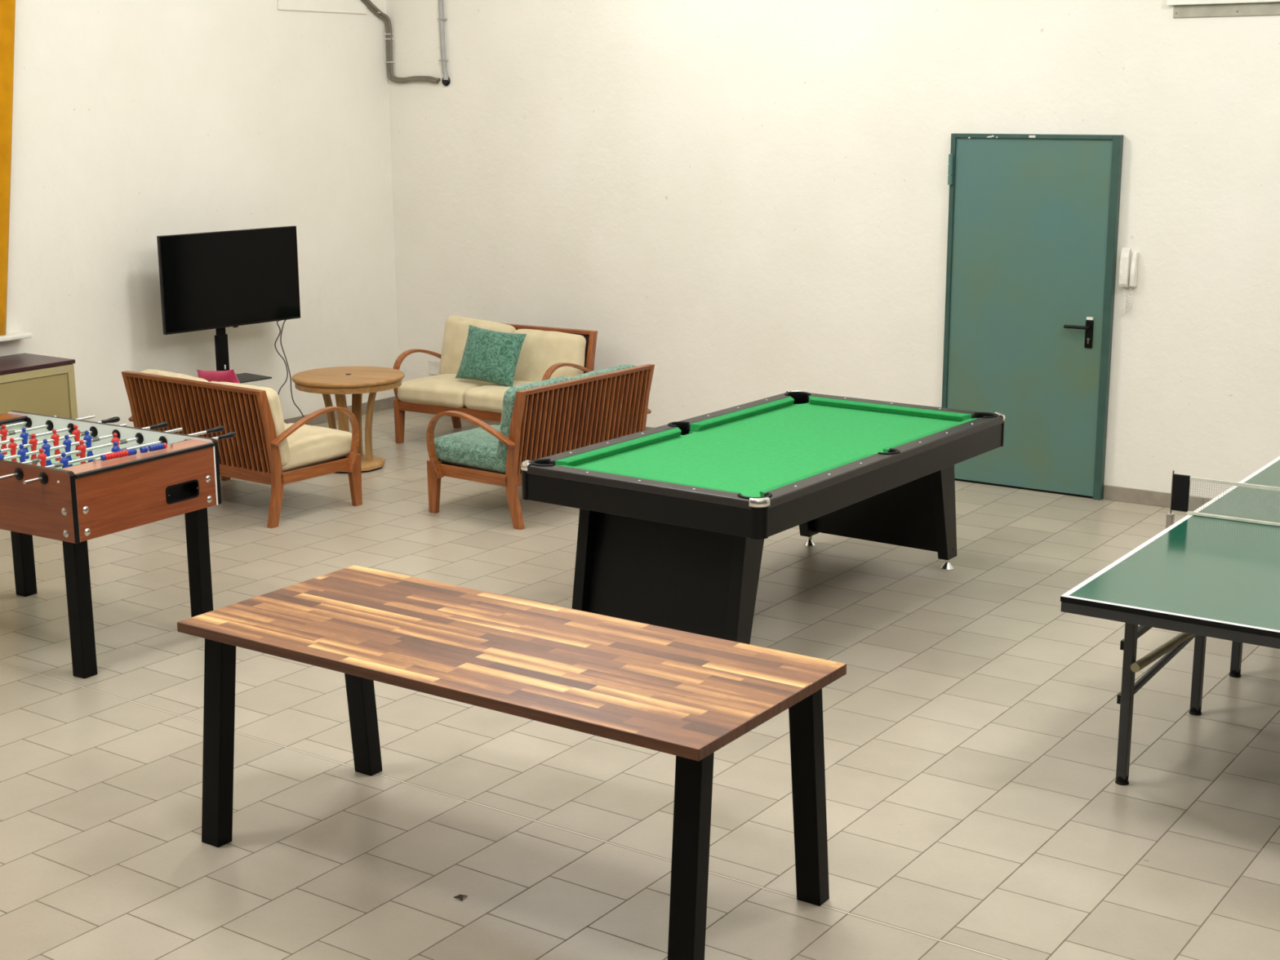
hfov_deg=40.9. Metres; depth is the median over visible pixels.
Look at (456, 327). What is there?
cushion
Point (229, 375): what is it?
throw pillow
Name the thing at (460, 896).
dry leaf
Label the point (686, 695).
wooden table
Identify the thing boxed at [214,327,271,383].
stand
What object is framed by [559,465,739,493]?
cushion
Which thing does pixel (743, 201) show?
wall
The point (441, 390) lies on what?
seat cushion
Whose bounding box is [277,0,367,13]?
trim
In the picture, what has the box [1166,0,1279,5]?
window
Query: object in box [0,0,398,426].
wall
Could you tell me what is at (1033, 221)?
door
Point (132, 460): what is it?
rim
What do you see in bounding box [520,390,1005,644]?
pool table
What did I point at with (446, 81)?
conduit
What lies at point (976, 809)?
floor
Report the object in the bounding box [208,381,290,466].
cushion
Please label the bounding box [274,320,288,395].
cable
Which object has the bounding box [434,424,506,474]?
seat cushion
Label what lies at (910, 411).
cushion
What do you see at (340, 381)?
round table
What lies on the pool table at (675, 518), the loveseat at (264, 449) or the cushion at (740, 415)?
the cushion at (740, 415)
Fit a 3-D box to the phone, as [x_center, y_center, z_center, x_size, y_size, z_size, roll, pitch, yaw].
[2.862,-1.167,10.067,0.090,0.386,0.066,8,15,34]
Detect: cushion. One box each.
[140,368,208,382]
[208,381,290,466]
[281,422,351,472]
[397,373,493,408]
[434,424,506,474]
[439,315,515,374]
[463,380,533,413]
[496,376,574,465]
[513,328,586,382]
[555,427,681,466]
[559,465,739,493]
[573,364,637,378]
[689,396,794,431]
[760,453,875,497]
[808,395,971,421]
[882,417,977,452]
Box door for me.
[941,133,1123,500]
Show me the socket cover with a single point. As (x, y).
(433, 366)
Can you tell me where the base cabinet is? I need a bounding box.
[0,352,77,418]
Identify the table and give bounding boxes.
[0,410,235,678]
[177,564,846,959]
[291,366,404,473]
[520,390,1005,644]
[1060,456,1279,785]
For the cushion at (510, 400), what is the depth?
9.71 m
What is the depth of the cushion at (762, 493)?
7.39 m
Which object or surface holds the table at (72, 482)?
on the floor
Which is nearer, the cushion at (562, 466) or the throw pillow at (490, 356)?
the cushion at (562, 466)
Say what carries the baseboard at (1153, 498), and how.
attached to the wall at (743, 201)
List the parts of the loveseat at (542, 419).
leg, seat, armrest, rail, leg, rail, rail, leg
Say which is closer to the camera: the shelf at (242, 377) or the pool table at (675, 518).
the pool table at (675, 518)
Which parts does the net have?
post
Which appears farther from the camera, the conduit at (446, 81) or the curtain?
the conduit at (446, 81)
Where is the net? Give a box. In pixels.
[1165,470,1279,528]
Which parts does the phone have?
coiled cord, panel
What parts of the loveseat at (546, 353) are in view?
leg, armrest, rail, leg, rail, armrest, leg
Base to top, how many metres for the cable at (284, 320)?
0.950 m
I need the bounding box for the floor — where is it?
[0,407,1279,959]
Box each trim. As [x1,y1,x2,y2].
[0,331,32,342]
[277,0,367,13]
[1173,2,1279,17]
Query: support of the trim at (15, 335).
attached to the wall at (135, 122)
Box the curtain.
[0,0,15,335]
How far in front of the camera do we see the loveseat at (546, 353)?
12.01 m
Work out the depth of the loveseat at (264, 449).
9.98 m
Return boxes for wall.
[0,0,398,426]
[385,0,1279,498]
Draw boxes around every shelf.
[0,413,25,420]
[235,373,271,383]
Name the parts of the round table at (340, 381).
leg, leg, leg, leg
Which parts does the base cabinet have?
door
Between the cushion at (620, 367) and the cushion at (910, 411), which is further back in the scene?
the cushion at (620, 367)
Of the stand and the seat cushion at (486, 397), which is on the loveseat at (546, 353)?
the seat cushion at (486, 397)
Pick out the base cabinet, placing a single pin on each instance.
(42, 384)
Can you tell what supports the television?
attached to the stand
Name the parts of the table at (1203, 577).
leg, frame, leg, leg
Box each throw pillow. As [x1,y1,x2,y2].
[196,369,239,383]
[455,324,526,386]
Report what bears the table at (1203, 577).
on the floor
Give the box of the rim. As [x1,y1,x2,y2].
[60,439,210,474]
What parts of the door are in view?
lever, handle plate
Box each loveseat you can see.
[121,368,362,528]
[392,315,597,443]
[426,364,654,529]
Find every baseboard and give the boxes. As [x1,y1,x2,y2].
[284,395,395,425]
[1102,484,1212,511]
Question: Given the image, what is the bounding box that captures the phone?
[1119,247,1138,313]
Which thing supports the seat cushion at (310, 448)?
on the loveseat at (264, 449)
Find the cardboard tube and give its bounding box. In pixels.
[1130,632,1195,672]
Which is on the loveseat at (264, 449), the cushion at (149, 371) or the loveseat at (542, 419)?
the cushion at (149, 371)
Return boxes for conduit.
[360,0,440,83]
[437,0,450,86]
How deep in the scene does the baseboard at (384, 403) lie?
13.27 m
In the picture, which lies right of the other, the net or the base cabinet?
the net
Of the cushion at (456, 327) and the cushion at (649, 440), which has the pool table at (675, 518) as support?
the cushion at (649, 440)
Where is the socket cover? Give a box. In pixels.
[428,360,439,374]
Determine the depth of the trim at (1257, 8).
9.49 m
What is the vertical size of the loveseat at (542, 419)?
0.805 m
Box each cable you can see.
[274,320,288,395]
[280,320,307,424]
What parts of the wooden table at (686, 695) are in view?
leg, leg, leg, leg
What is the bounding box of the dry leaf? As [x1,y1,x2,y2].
[453,893,467,900]
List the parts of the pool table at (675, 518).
corner post, leg, leg panel, leg, corner post, rail, leg, leg panel, leg, corner post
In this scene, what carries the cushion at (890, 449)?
on the pool table at (675, 518)
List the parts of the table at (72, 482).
edge trim, leg, rod, panel, rod, rod, rod, corner trim, rod, leg, rod, rod, handle, panel, rod, edge trim, edge trim, panel, handle, leg, handle, corner trim, handle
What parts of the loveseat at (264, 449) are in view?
leg, rail, leg, rail, leg, rail, armrest, seat, leg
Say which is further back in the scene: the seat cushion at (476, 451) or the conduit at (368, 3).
the conduit at (368, 3)
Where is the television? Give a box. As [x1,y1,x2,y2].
[156,226,300,334]

